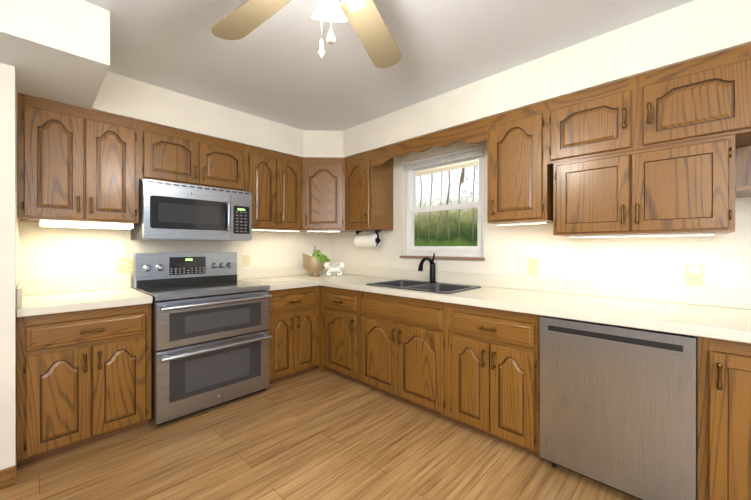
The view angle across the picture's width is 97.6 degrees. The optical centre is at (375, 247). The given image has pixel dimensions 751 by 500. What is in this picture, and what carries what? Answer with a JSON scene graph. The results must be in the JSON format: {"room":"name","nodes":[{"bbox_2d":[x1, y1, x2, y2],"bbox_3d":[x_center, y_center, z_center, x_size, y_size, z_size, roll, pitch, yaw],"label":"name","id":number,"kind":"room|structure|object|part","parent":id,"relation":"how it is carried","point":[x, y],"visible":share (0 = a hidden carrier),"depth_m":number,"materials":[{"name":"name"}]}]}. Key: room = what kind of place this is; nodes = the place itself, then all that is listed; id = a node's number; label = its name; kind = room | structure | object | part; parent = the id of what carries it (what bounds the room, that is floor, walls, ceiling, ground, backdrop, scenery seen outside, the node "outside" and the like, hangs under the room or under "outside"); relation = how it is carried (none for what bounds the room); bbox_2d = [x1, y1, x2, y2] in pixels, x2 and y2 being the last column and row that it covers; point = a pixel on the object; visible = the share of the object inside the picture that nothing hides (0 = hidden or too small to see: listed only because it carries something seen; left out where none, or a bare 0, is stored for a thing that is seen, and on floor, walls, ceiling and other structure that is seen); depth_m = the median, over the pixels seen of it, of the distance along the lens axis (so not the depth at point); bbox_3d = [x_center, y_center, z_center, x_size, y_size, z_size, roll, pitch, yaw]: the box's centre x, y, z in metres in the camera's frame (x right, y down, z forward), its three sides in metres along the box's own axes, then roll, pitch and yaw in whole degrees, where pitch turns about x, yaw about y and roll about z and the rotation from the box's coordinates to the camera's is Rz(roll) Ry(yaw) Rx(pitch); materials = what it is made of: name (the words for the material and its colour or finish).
{"room":"kitchen","nodes":[
{"label":"kitchen","id":0,"kind":"room"},
{"bbox_2d":[0,63,18,481],"bbox_3d":[-2.942,0.135,0.880,0.700,2.035,2.680,0,0,44],"label":"wall","id":1,"kind":"structure","parent":0,"point":[9,251],"depth_m":1.59,"materials":[{"name":"white paint"}]},
{"bbox_2d":[0,466,14,488],"bbox_3d":[-2.680,1.110,0.632,0.020,0.085,2.680,0,0,44],"label":"baseboard","id":2,"kind":"structure","parent":1,"relation":"attached to","point":[7,477],"depth_m":1.58,"materials":[{"name":"brown wood"}]},
{"bbox_2d":[19,221,330,287],"bbox_3d":[-2.328,0.001,2.119,0.120,2.300,5.320,0,0,44],"label":"wall","id":3,"kind":"structure","parent":0,"point":[55,252],"depth_m":2.43,"materials":[{"name":"white paint"}]},
{"bbox_2d":[18,93,138,224],"bbox_3d":[-1.943,-0.524,2.176,0.354,0.720,0.573,0,0,44],"label":"upper cabinet","id":4,"kind":"object","parent":3,"relation":"attached to","point":[76,163],"visible":1,"depth_m":2.04,"materials":[{"name":"brown wood"}]},
{"bbox_2d":[39,220,133,228],"bbox_3d":[-1.873,-0.146,2.150,0.116,0.036,0.455,0,0,44],"label":"under-cabinet light","id":5,"kind":"object","parent":4,"relation":"attached to","point":[73,224],"visible":1,"depth_m":2.10,"materials":[{"name":"white plastic"}]},
{"bbox_2d":[117,258,132,272],"bbox_3d":[-1.885,0.138,2.488,0.008,0.115,0.118,0,0,44],"label":"double electrical outlet","id":6,"kind":"object","parent":3,"relation":"attached to","point":[127,267],"visible":0.81,"depth_m":2.48,"materials":[{"name":"beige plastic"}]},
{"bbox_2d":[121,229,124,264],"bbox_3d":[-1.890,-0.001,2.462,0.020,0.268,0.022,0,0,44],"label":"cord","id":7,"kind":"object","parent":6,"relation":"attached to","point":[122,263],"visible":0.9,"depth_m":2.46,"materials":[{"name":"white plastic"}]},
{"bbox_2d":[139,121,245,191],"bbox_3d":[-1.481,-0.680,2.661,0.354,0.410,0.766,0,0,44],"label":"upper cabinet","id":8,"kind":"object","parent":3,"relation":"attached to","point":[168,154],"visible":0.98,"depth_m":2.52,"materials":[{"name":"brown wood"}]},
{"bbox_2d":[131,179,251,240],"bbox_3d":[-1.439,-0.259,2.621,0.468,0.407,0.758,0,0,44],"label":"over-the-range microwave","id":9,"kind":"object","parent":8,"relation":"attached to","point":[176,211],"visible":1,"depth_m":2.43,"materials":[{"name":"silver metal"}]},
{"bbox_2d":[242,255,249,266],"bbox_3d":[-1.245,0.129,3.160,0.008,0.115,0.072,0,0,44],"label":"electrical outlet","id":10,"kind":"object","parent":3,"relation":"attached to","point":[245,260],"visible":1,"depth_m":3.15,"materials":[{"name":"beige plastic"}]},
{"bbox_2d":[246,145,301,230],"bbox_3d":[-1.018,-0.526,3.146,0.354,0.720,0.574,0,0,44],"label":"upper cabinet","id":11,"kind":"object","parent":3,"relation":"attached to","point":[273,183],"visible":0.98,"depth_m":3.03,"materials":[{"name":"brown wood"}]},
{"bbox_2d":[252,229,299,231],"bbox_3d":[-0.936,-0.159,3.080,0.016,0.012,0.516,0,0,44],"label":"led light","id":12,"kind":"object","parent":11,"relation":"attached to","point":[277,230],"visible":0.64,"depth_m":3.07,"materials":[{"name":"white plastic"}]},
{"bbox_2d":[287,158,365,232],"bbox_3d":[-0.524,-0.526,3.485,0.603,0.720,0.607,0,0,44],"label":"upper cabinet","id":13,"kind":"object","parent":3,"relation":"attached to","point":[323,194],"visible":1,"depth_m":3.25,"materials":[{"name":"brown wood"}]},
{"bbox_2d":[307,231,339,231],"bbox_3d":[-0.517,-0.160,3.280,0.325,0.012,0.016,0,0,-1],"label":"led light","id":14,"kind":"object","parent":13,"relation":"attached to","point":[323,231],"visible":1,"depth_m":3.27,"materials":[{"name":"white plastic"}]},
{"bbox_2d":[0,365,696,499],"bbox_3d":[-0.302,1.183,0.189,5.720,0.060,5.320,0,0,44],"label":"floor","id":15,"kind":"structure","parent":0,"point":[316,434],"depth_m":1.77,"materials":[{"name":"wood"}]},
{"bbox_2d":[16,303,150,466],"bbox_3d":[-1.831,0.752,2.078,0.653,0.797,0.582,0,0,44],"label":"base cabinet","id":16,"kind":"object","parent":15,"relation":"on","point":[84,377],"visible":0.98,"depth_m":1.84,"materials":[{"name":"brown wood"}]},
{"bbox_2d":[16,274,152,316],"bbox_3d":[-1.835,0.281,2.080,0.643,0.145,0.581,0,0,44],"label":"countertop","id":17,"kind":"structure","parent":16,"relation":"on","point":[34,297],"depth_m":2.10,"materials":[{"name":"beige laminate"}]},
{"bbox_2d":[133,252,272,426],"bbox_3d":[-1.312,0.598,2.516,0.744,1.105,0.760,0,0,44],"label":"range","id":18,"kind":"object","parent":15,"relation":"on","point":[210,336],"visible":0.96,"depth_m":2.32,"materials":[{"name":"silver metal"}]},
{"bbox_2d":[267,286,318,383],"bbox_3d":[-0.913,0.751,3.041,0.653,0.797,0.543,0,0,44],"label":"base cabinet","id":19,"kind":"object","parent":15,"relation":"on","point":[293,329],"visible":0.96,"depth_m":2.84,"materials":[{"name":"brown wood"}]},
{"bbox_2d":[237,266,319,290],"bbox_3d":[-0.926,0.280,3.031,0.648,0.145,0.509,0,0,44],"label":"countertop","id":20,"kind":"structure","parent":19,"relation":"on","point":[248,275],"depth_m":3.21,"materials":[{"name":"beige laminate"}]},
{"bbox_2d":[318,286,364,384],"bbox_3d":[-0.132,0.751,3.082,0.532,0.797,0.653,0,0,44],"label":"base cabinet","id":21,"kind":"object","parent":15,"relation":"on","point":[342,332],"depth_m":2.85,"materials":[{"name":"brown wood"}]},
{"bbox_3d":[-0.500,0.751,3.040,0.058,0.797,0.025,0,0,44],"label":"corner base cabinet filler","id":22,"kind":"part","parent":21,"relation":"part of","materials":[{"name":"brown wood"}]},
{"bbox_2d":[360,291,452,420],"bbox_3d":[0.362,0.751,2.613,0.831,0.797,0.649,0,0,44],"label":"base cabinet","id":23,"kind":"object","parent":15,"relation":"on","point":[404,351],"visible":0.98,"depth_m":2.34,"materials":[{"name":"brown wood"}]},
{"bbox_2d":[304,265,750,343],"bbox_3d":[0.670,0.281,2.314,3.948,0.145,0.656,0,0,44],"label":"countertop","id":24,"kind":"structure","parent":23,"relation":"on","point":[715,313],"depth_m":1.86,"materials":[{"name":"beige laminate"}]},
{"bbox_2d":[302,244,329,276],"bbox_3d":[-0.629,0.137,3.469,0.250,0.338,0.278,0,0,44],"label":"planter","id":25,"kind":"object","parent":24,"relation":"on","point":[316,261],"visible":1,"depth_m":3.39,"materials":[{"name":"brown ceramic"}]},
{"bbox_2d":[324,262,343,276],"bbox_3d":[-0.420,0.228,3.352,0.148,0.157,0.148,0,0,44],"label":"decor","id":26,"kind":"object","parent":24,"relation":"on","point":[334,269],"visible":1,"depth_m":3.35,"materials":[{"name":"white ceramic"}]},
{"bbox_2d":[366,253,480,309],"bbox_3d":[0.365,0.274,2.598,0.780,0.446,0.500,0,0,44],"label":"double-bowl sink","id":27,"kind":"object","parent":24,"relation":"in","point":[432,285],"visible":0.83,"depth_m":2.65,"materials":[{"name":"grey metal"}]},
{"bbox_2d":[418,253,435,282],"bbox_3d":[0.427,0.174,2.720,0.064,0.248,0.230,0,0,44],"label":"faucet","id":28,"kind":"object","parent":24,"relation":"on","point":[432,279],"depth_m":2.75,"materials":[{"name":"black metal"}]},
{"bbox_2d":[449,303,543,458],"bbox_3d":[0.865,0.752,2.131,0.561,0.797,0.653,0,0,44],"label":"base cabinet","id":29,"kind":"object","parent":15,"relation":"on","point":[494,373],"visible":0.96,"depth_m":1.89,"materials":[{"name":"brown wood"}]},
{"bbox_2d":[540,316,696,499],"bbox_3d":[1.267,0.756,1.719,0.584,0.791,0.599,0,0,44],"label":"dishwasher","id":30,"kind":"object","parent":15,"relation":"on","point":[618,405],"visible":0.98,"depth_m":1.47,"materials":[{"name":"silver metal"}]},
{"bbox_2d":[696,336,750,499],"bbox_3d":[1.721,0.753,1.318,0.620,0.797,0.649,0,0,44],"label":"base cabinet","id":31,"kind":"object","parent":15,"relation":"on","point":[723,439],"visible":0.94,"depth_m":1.27,"materials":[{"name":"brown wood"}]},
{"bbox_2d":[84,0,693,130],"bbox_3d":[-0.302,-1.177,0.185,5.720,0.060,5.320,0,0,44],"label":"ceiling","id":32,"kind":"structure","parent":0,"point":[275,67],"depth_m":1.91,"materials":[{"name":"white paint"}]},
{"bbox_2d":[0,0,109,108],"bbox_3d":[-2.706,-1.015,0.875,1.047,0.265,3.000,0,0,44],"label":"soffit beam","id":33,"kind":"structure","parent":32,"relation":"attached to","point":[56,50],"depth_m":1.54,"materials":[{"name":"white paint"}]},
{"bbox_2d":[211,0,401,67],"bbox_3d":[-0.191,-0.891,1.082,1.306,0.514,1.324,0,0,44],"label":"ceiling fan","id":34,"kind":"object","parent":32,"relation":"hanging from","point":[364,17],"visible":1,"depth_m":1.37,"materials":[{"name":"beige wood"}]},
{"bbox_2d":[91,0,750,157],"bbox_3d":[0.011,-1.017,1.875,3.598,0.264,2.198,0,0,44],"label":"soffit","id":35,"kind":"object","parent":32,"relation":"attached to","point":[691,30],"visible":0.72,"depth_m":2.16,"materials":[{"name":"white paint"}]},
{"bbox_2d":[372,118,486,167],"bbox_3d":[0.374,-0.808,2.643,1.106,0.154,0.019,0,0,44],"label":"scalloped valance","id":36,"kind":"object","parent":35,"relation":"attached to","point":[474,132],"visible":1,"depth_m":2.54,"materials":[{"name":"brown wood"}]},
{"bbox_2d":[331,141,750,288],"bbox_3d":[1.536,0.001,2.027,5.600,2.300,0.120,0,0,44],"label":"wall","id":37,"kind":"structure","parent":0,"point":[510,249],"depth_m":2.19,"materials":[{"name":"white paint"}]},
{"bbox_2d":[345,151,392,231],"bbox_3d":[-0.082,-0.526,3.239,0.375,0.720,0.354,0,0,44],"label":"upper cabinet","id":38,"kind":"object","parent":37,"relation":"attached to","point":[368,197],"visible":1,"depth_m":3.12,"materials":[{"name":"brown wood"}]},
{"bbox_2d":[354,230,380,246],"bbox_3d":[-0.070,-0.083,3.267,0.326,0.165,0.132,0,0,44],"label":"paper towel holder","id":39,"kind":"object","parent":38,"relation":"attached to","point":[367,240],"visible":1,"depth_m":3.21,"materials":[{"name":"white paper"}]},
{"bbox_2d":[400,256,484,260],"bbox_3d":[0.571,0.093,2.898,0.852,0.022,0.092,0,0,44],"label":"window sill","id":40,"kind":"structure","parent":37,"relation":"attached to","point":[456,258],"depth_m":2.78,"materials":[{"name":"brown wood"}]},
{"bbox_2d":[405,145,483,256],"bbox_3d":[0.603,-0.368,2.932,0.822,0.899,0.087,0,0,44],"label":"window unit","id":41,"kind":"structure","parent":37,"relation":"in","point":[454,157],"depth_m":2.90,"materials":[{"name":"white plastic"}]},
{"bbox_2d":[487,101,552,224],"bbox_3d":[0.992,-0.525,2.215,0.377,0.720,0.354,0,0,44],"label":"upper cabinet","id":42,"kind":"object","parent":37,"relation":"attached to","point":[519,179],"visible":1,"depth_m":2.09,"materials":[{"name":"brown wood"}]},
{"bbox_2d":[497,221,546,224],"bbox_3d":[0.964,-0.158,2.186,0.317,0.012,0.016,0,0,44],"label":"led light","id":43,"kind":"object","parent":42,"relation":"attached to","point":[539,222],"visible":1,"depth_m":2.17,"materials":[{"name":"white plastic"}]},
{"bbox_2d":[528,258,537,274],"bbox_3d":[1.118,0.138,2.335,0.072,0.115,0.008,0,0,44],"label":"electrical outlet","id":44,"kind":"object","parent":37,"relation":"attached to","point":[532,266],"visible":1,"depth_m":2.33,"materials":[{"name":"beige plastic"}]},
{"bbox_2d":[547,76,636,166],"bbox_3d":[1.284,-0.694,1.937,0.429,0.380,0.354,0,0,44],"label":"upper cabinet","id":45,"kind":"object","parent":37,"relation":"attached to","point":[598,121],"visible":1,"depth_m":1.81,"materials":[{"name":"brown wood"}]},
{"bbox_2d":[553,134,734,235],"bbox_3d":[1.420,-0.286,1.807,0.737,0.431,0.354,0,0,44],"label":"upper cabinet","id":46,"kind":"object","parent":37,"relation":"attached to","point":[686,187],"visible":1,"depth_m":1.65,"materials":[{"name":"brown wood"}]},
{"bbox_2d":[569,233,714,237],"bbox_3d":[1.407,-0.064,1.791,0.620,0.012,0.016,0,0,44],"label":"led light","id":47,"kind":"object","parent":46,"relation":"attached to","point":[668,234],"visible":1,"depth_m":1.76,"materials":[{"name":"white plastic"}]},
{"bbox_2d":[637,44,750,149],"bbox_3d":[1.589,-0.694,1.645,0.416,0.380,0.354,0,0,44],"label":"upper cabinet","id":48,"kind":"object","parent":37,"relation":"attached to","point":[707,97],"visible":1,"depth_m":1.54,"materials":[{"name":"brown wood"}]},
{"bbox_2d":[685,264,703,285],"bbox_3d":[1.715,0.149,1.766,0.072,0.115,0.008,0,0,44],"label":"electrical outlet","id":49,"kind":"object","parent":37,"relation":"attached to","point":[694,279],"visible":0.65,"depth_m":1.76,"materials":[{"name":"beige plastic"}]},
{"bbox_2d":[686,239,711,273],"bbox_3d":[1.716,0.048,1.744,0.096,0.183,0.022,0,0,44],"label":"cord","id":50,"kind":"object","parent":49,"relation":"attached to","point":[694,269],"visible":0.98,"depth_m":1.75,"materials":[{"name":"white plastic"}]},
{"bbox_2d":[735,146,750,197],"bbox_3d":[1.799,-0.375,1.486,0.250,0.253,0.295,0,0,44],"label":"shelf","id":51,"kind":"object","parent":37,"relation":"attached to","point":[742,172],"visible":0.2,"depth_m":1.63,"materials":[{"name":"brown wood"}]},
{"label":"outside","id":52,"kind":"structure","parent":0,"visible":0},
{"bbox_2d":[414,159,478,256],"bbox_3d":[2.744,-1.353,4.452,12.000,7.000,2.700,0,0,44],"label":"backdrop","id":53,"kind":"structure","parent":52,"point":[456,183],"depth_m":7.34,"materials":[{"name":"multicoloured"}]}
]}

